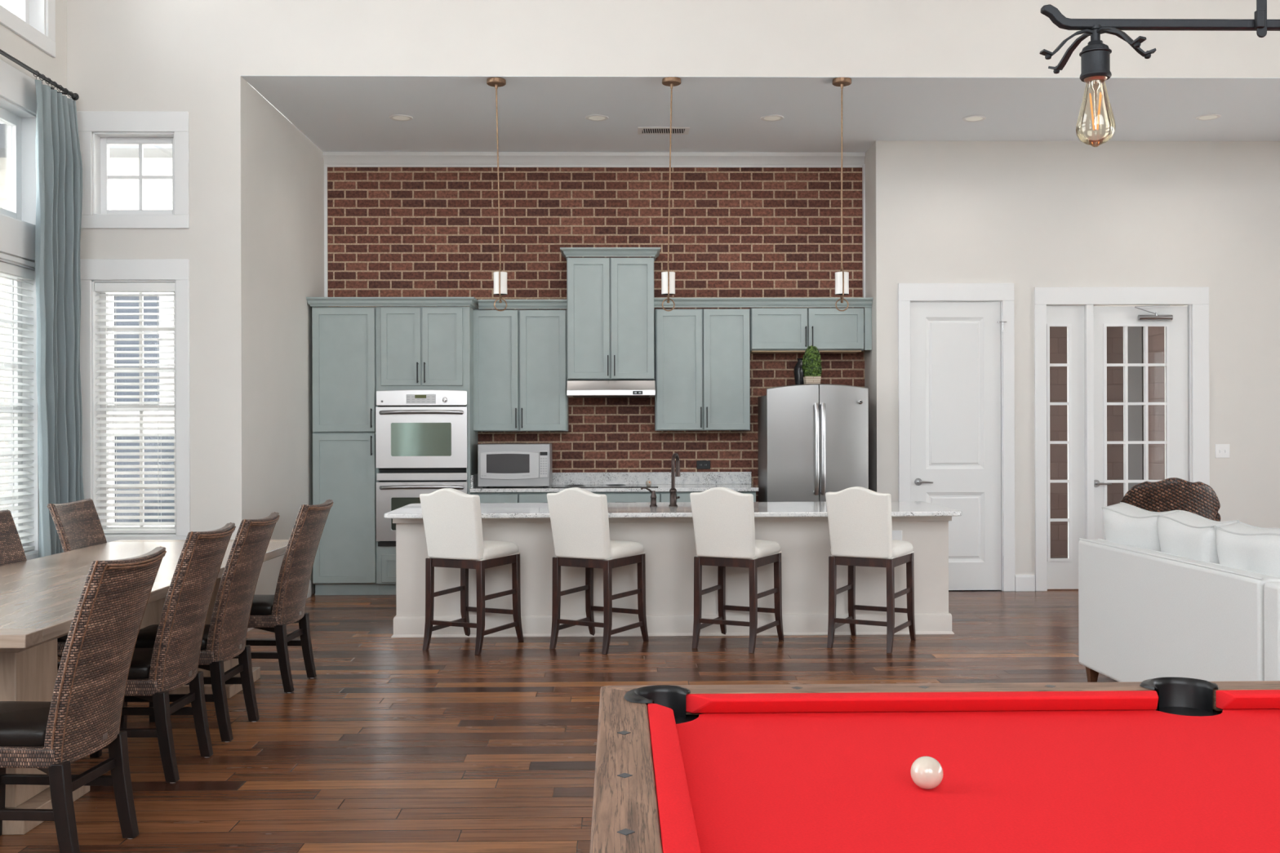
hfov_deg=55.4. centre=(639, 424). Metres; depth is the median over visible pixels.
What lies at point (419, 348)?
tall cabinet
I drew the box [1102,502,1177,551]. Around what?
cushion
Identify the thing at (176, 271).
window
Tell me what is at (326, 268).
trim
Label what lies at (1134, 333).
door
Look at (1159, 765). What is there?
pool table
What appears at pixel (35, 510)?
window
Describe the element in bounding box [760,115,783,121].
recessed light
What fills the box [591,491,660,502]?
base cabinet
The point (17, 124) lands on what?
window
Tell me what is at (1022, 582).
baseboard
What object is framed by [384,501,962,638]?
kitchen island
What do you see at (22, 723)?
cushion
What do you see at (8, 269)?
window blind
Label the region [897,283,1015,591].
door
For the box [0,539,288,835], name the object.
dining table
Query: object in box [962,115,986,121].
recessed light
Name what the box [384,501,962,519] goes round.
island countertop
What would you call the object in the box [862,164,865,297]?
trim
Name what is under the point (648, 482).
figurine
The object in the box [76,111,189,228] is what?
window
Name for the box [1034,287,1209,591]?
door
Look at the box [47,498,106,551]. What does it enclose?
dining chair
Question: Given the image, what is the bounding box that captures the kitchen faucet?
[668,453,679,506]
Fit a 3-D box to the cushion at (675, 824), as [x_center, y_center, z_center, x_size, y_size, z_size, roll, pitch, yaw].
[0.053,0.628,2.111,0.054,0.042,1.115,0,0,-1]
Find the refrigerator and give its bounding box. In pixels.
[758,383,868,502]
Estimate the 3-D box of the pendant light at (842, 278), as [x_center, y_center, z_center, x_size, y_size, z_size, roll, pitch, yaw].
[1.433,-1.622,8.639,0.136,1.643,0.136,0,0,-1]
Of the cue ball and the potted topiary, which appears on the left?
the potted topiary
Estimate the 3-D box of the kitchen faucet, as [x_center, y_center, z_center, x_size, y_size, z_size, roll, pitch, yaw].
[0.261,0.395,8.723,0.074,0.380,0.160,0,0,28]
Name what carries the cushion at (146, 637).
on the dining chair at (224, 639)
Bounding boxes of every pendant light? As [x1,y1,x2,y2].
[486,77,507,311]
[661,76,680,311]
[831,76,851,311]
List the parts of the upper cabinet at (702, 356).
door, handle, handle, door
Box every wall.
[0,0,66,555]
[66,0,1279,539]
[247,82,324,595]
[327,167,864,502]
[864,145,872,490]
[871,140,1279,575]
[1049,326,1124,558]
[1142,326,1164,479]
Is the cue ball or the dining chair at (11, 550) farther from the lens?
the dining chair at (11, 550)
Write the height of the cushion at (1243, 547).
0.506 m
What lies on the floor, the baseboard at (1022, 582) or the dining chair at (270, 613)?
the dining chair at (270, 613)
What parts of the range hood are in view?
control plate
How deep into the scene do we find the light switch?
10.56 m
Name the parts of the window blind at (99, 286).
rail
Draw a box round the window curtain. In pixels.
[33,70,84,557]
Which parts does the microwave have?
door, control panel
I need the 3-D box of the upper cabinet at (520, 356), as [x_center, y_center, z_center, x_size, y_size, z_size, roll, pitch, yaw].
[-1.734,-0.509,10.620,2.201,1.146,0.651,0,0,-1]
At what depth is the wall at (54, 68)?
8.12 m
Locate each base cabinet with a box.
[471,492,518,502]
[518,492,557,502]
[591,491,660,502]
[660,491,670,502]
[675,491,755,502]
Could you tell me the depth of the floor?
5.86 m
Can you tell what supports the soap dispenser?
on the island countertop
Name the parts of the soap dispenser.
spout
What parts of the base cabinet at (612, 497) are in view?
drawer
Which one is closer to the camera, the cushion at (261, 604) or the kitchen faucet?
the cushion at (261, 604)
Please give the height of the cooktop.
0.006 m
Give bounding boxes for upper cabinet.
[306,297,568,431]
[560,247,660,380]
[654,308,750,431]
[750,307,871,353]
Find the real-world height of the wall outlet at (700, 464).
0.076 m
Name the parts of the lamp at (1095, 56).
stem, bulb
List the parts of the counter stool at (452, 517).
leg, backrest, seat rail, leg, leg, seat rail, seat, leg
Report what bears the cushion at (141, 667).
on the dining chair at (172, 663)
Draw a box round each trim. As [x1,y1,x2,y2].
[322,151,865,167]
[324,164,328,297]
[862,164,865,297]
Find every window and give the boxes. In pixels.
[0,0,55,57]
[0,58,36,261]
[0,253,39,559]
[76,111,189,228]
[80,258,190,542]
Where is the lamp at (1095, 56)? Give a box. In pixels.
[1039,0,1279,146]
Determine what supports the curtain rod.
attached to the wall at (54, 68)
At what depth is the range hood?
10.52 m
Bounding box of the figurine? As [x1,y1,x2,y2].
[645,480,651,485]
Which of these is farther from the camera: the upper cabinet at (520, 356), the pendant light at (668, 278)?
the upper cabinet at (520, 356)
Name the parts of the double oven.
handle, handle, oven door, oven door, panel, control panel, knob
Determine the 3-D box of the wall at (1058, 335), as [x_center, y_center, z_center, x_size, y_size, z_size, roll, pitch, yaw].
[4.087,-0.112,13.377,3.937,3.300,0.200,0,0,-1]
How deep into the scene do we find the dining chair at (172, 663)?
5.01 m
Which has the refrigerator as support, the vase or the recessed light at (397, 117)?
the vase
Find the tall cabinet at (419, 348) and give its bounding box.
[376,306,477,595]
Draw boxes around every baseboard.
[247,580,311,631]
[1014,574,1035,591]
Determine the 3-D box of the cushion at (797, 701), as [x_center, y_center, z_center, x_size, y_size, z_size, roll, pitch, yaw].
[0.635,0.626,2.735,1.076,0.042,0.054,0,0,-1]
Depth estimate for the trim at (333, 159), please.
10.93 m
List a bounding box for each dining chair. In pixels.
[0,509,67,657]
[0,546,166,852]
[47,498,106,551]
[57,522,235,782]
[120,511,279,742]
[232,499,333,693]
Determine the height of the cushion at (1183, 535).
0.507 m
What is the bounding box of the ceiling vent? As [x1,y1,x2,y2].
[637,126,689,134]
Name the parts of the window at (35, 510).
pane, sash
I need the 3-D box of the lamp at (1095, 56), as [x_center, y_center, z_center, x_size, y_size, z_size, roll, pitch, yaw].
[1.241,-3.318,2.123,1.116,5.670,0.181,0,0,-1]
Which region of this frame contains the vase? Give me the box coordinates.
[793,358,804,384]
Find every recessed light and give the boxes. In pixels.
[389,114,413,120]
[585,114,608,120]
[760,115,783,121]
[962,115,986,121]
[1195,114,1221,120]
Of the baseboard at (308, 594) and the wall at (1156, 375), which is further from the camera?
the wall at (1156, 375)
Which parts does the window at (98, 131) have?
sash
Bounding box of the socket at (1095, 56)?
[1039,24,1156,82]
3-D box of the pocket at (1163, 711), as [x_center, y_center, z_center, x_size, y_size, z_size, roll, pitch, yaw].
[1.242,0.715,2.773,0.151,0.114,0.151,0,0,-1]
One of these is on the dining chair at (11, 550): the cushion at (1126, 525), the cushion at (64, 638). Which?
the cushion at (64, 638)
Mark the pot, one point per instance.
(807, 380)
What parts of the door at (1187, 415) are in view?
mullion post, lever handle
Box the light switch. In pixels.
[1215,444,1230,457]
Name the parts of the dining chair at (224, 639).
leg, leg, seat frame, leg, backrest, leg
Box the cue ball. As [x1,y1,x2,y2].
[910,755,943,789]
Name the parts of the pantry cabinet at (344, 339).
door, door, toe trim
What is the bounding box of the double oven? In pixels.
[375,390,467,546]
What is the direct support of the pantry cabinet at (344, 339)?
on the floor
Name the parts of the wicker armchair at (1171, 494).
arm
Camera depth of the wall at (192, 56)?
8.53 m
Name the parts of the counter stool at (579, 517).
leg, backrest, seat rail, leg, leg, seat rail, seat, leg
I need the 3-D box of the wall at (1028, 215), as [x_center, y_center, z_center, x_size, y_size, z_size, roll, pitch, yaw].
[5.421,-0.511,10.651,6.767,3.890,0.160,0,0,-1]
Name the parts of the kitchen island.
trim, baseboard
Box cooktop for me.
[551,484,657,488]
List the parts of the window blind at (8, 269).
rail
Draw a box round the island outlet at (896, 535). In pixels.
[892,530,902,540]
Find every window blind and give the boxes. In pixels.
[0,261,34,551]
[94,282,175,533]
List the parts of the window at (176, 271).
sash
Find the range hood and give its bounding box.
[566,380,655,397]
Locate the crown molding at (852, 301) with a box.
[653,297,872,307]
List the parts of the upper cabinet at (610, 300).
door, handle, door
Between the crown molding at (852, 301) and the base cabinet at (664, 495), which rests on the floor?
the base cabinet at (664, 495)
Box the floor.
[0,589,1118,852]
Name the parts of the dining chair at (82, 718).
leg, seat frame, leg, backrest, leg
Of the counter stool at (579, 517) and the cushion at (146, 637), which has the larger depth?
the counter stool at (579, 517)
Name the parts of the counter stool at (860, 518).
leg, leg, backrest, seat rail, seat, leg, seat rail, leg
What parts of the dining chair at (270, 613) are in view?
seat frame, leg, backrest, leg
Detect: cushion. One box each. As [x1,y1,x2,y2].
[0,701,51,746]
[57,635,67,641]
[57,648,153,679]
[134,624,209,649]
[249,595,274,614]
[647,703,700,852]
[685,690,1158,713]
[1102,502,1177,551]
[1156,511,1237,564]
[1215,522,1279,577]
[1215,689,1279,709]
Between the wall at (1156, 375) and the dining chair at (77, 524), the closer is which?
the dining chair at (77, 524)
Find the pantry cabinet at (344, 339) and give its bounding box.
[311,306,377,595]
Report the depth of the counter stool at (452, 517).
7.78 m
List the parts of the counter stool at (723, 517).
leg, leg, backrest, seat rail, leg, seat rail, seat, leg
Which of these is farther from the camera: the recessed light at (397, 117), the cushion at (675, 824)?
the recessed light at (397, 117)
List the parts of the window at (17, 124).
pane, sash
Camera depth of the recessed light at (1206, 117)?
9.72 m
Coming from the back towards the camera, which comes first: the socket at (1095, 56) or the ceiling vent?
the ceiling vent
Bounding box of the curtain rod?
[0,48,79,100]
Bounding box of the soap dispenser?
[640,487,657,506]
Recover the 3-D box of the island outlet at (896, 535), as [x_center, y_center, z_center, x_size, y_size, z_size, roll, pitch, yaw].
[1.769,0.787,8.392,0.070,0.114,0.006,0,0,-1]
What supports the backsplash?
attached to the brick wall at (393, 232)
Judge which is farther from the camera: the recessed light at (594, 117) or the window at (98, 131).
the recessed light at (594, 117)
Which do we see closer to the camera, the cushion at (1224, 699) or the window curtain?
the cushion at (1224, 699)
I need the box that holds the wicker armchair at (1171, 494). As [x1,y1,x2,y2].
[1120,477,1220,521]
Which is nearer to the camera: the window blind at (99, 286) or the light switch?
the window blind at (99, 286)
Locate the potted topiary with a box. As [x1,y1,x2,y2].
[801,346,822,384]
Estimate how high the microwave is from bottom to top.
0.375 m
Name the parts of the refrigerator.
door, handle, handle, door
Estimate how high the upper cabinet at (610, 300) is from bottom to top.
1.136 m
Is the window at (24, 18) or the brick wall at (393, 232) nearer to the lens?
the window at (24, 18)
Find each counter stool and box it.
[419,488,523,655]
[546,487,648,654]
[689,487,783,653]
[825,486,915,653]
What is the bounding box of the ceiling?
[240,75,1279,151]
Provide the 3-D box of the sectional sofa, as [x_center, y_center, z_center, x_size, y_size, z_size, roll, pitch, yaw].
[3.607,0.936,5.933,2.200,1.006,1.924,0,0,-4]
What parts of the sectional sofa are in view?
leg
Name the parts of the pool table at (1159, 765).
rail, rail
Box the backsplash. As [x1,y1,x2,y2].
[551,471,751,484]
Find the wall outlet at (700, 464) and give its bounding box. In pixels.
[696,460,710,469]
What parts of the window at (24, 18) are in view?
pane, sash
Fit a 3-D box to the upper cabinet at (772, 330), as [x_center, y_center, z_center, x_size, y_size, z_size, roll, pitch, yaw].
[1.501,-0.832,10.824,1.060,0.386,0.363,0,0,-1]
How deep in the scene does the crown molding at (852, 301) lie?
10.64 m
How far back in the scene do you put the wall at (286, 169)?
9.49 m
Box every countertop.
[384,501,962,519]
[469,471,759,492]
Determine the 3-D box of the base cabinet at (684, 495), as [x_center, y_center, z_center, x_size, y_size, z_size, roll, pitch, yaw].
[0.645,1.010,10.671,0.689,0.875,0.638,0,0,-1]
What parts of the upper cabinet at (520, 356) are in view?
door, handle, door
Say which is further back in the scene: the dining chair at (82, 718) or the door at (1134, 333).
the door at (1134, 333)
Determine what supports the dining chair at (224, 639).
on the floor
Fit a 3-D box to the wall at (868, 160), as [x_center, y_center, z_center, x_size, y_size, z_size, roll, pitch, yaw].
[2.092,-0.501,10.945,0.119,3.890,0.550,0,0,-1]
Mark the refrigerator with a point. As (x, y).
(813, 438)
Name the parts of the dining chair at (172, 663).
leg, seat frame, leg, backrest, leg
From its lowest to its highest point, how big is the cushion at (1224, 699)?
0.042 m
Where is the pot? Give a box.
[803,376,821,384]
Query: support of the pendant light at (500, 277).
hanging from the ceiling
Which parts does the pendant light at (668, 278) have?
lamp shade, stem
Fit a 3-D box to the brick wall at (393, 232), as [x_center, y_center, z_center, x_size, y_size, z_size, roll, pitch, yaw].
[-0.389,-0.494,11.075,4.875,3.890,0.200,0,0,-1]
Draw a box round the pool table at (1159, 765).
[589,677,1279,852]
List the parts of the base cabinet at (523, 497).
drawer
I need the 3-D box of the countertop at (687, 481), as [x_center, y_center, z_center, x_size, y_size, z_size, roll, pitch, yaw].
[-0.220,0.503,10.661,2.457,0.143,0.626,0,0,-1]
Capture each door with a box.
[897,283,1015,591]
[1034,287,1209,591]
[1127,326,1142,490]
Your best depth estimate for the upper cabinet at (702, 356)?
10.66 m
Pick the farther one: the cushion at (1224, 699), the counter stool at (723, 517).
the counter stool at (723, 517)
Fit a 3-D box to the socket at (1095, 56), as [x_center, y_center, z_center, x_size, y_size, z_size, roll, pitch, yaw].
[0.790,-0.645,2.115,0.197,0.091,0.181,0,0,-1]
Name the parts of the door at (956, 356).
lever handle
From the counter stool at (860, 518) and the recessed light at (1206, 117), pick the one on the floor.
the counter stool at (860, 518)
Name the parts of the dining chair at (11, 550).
backrest, seat frame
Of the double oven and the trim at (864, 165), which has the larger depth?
the trim at (864, 165)
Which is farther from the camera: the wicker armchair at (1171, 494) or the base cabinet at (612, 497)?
the base cabinet at (612, 497)
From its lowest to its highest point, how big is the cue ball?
0.057 m
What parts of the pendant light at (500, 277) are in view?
stem, lamp shade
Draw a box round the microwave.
[477,443,552,488]
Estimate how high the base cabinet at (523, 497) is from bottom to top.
0.875 m
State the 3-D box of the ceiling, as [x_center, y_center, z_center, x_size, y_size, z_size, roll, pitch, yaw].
[2.999,-2.549,9.947,11.621,0.200,2.679,0,0,-1]
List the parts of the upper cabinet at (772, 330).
door, door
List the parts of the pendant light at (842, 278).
stem, lamp shade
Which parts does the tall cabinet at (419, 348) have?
drawer, door, handle, handle, door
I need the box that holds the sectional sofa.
[1078,502,1279,682]
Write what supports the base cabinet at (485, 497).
on the floor

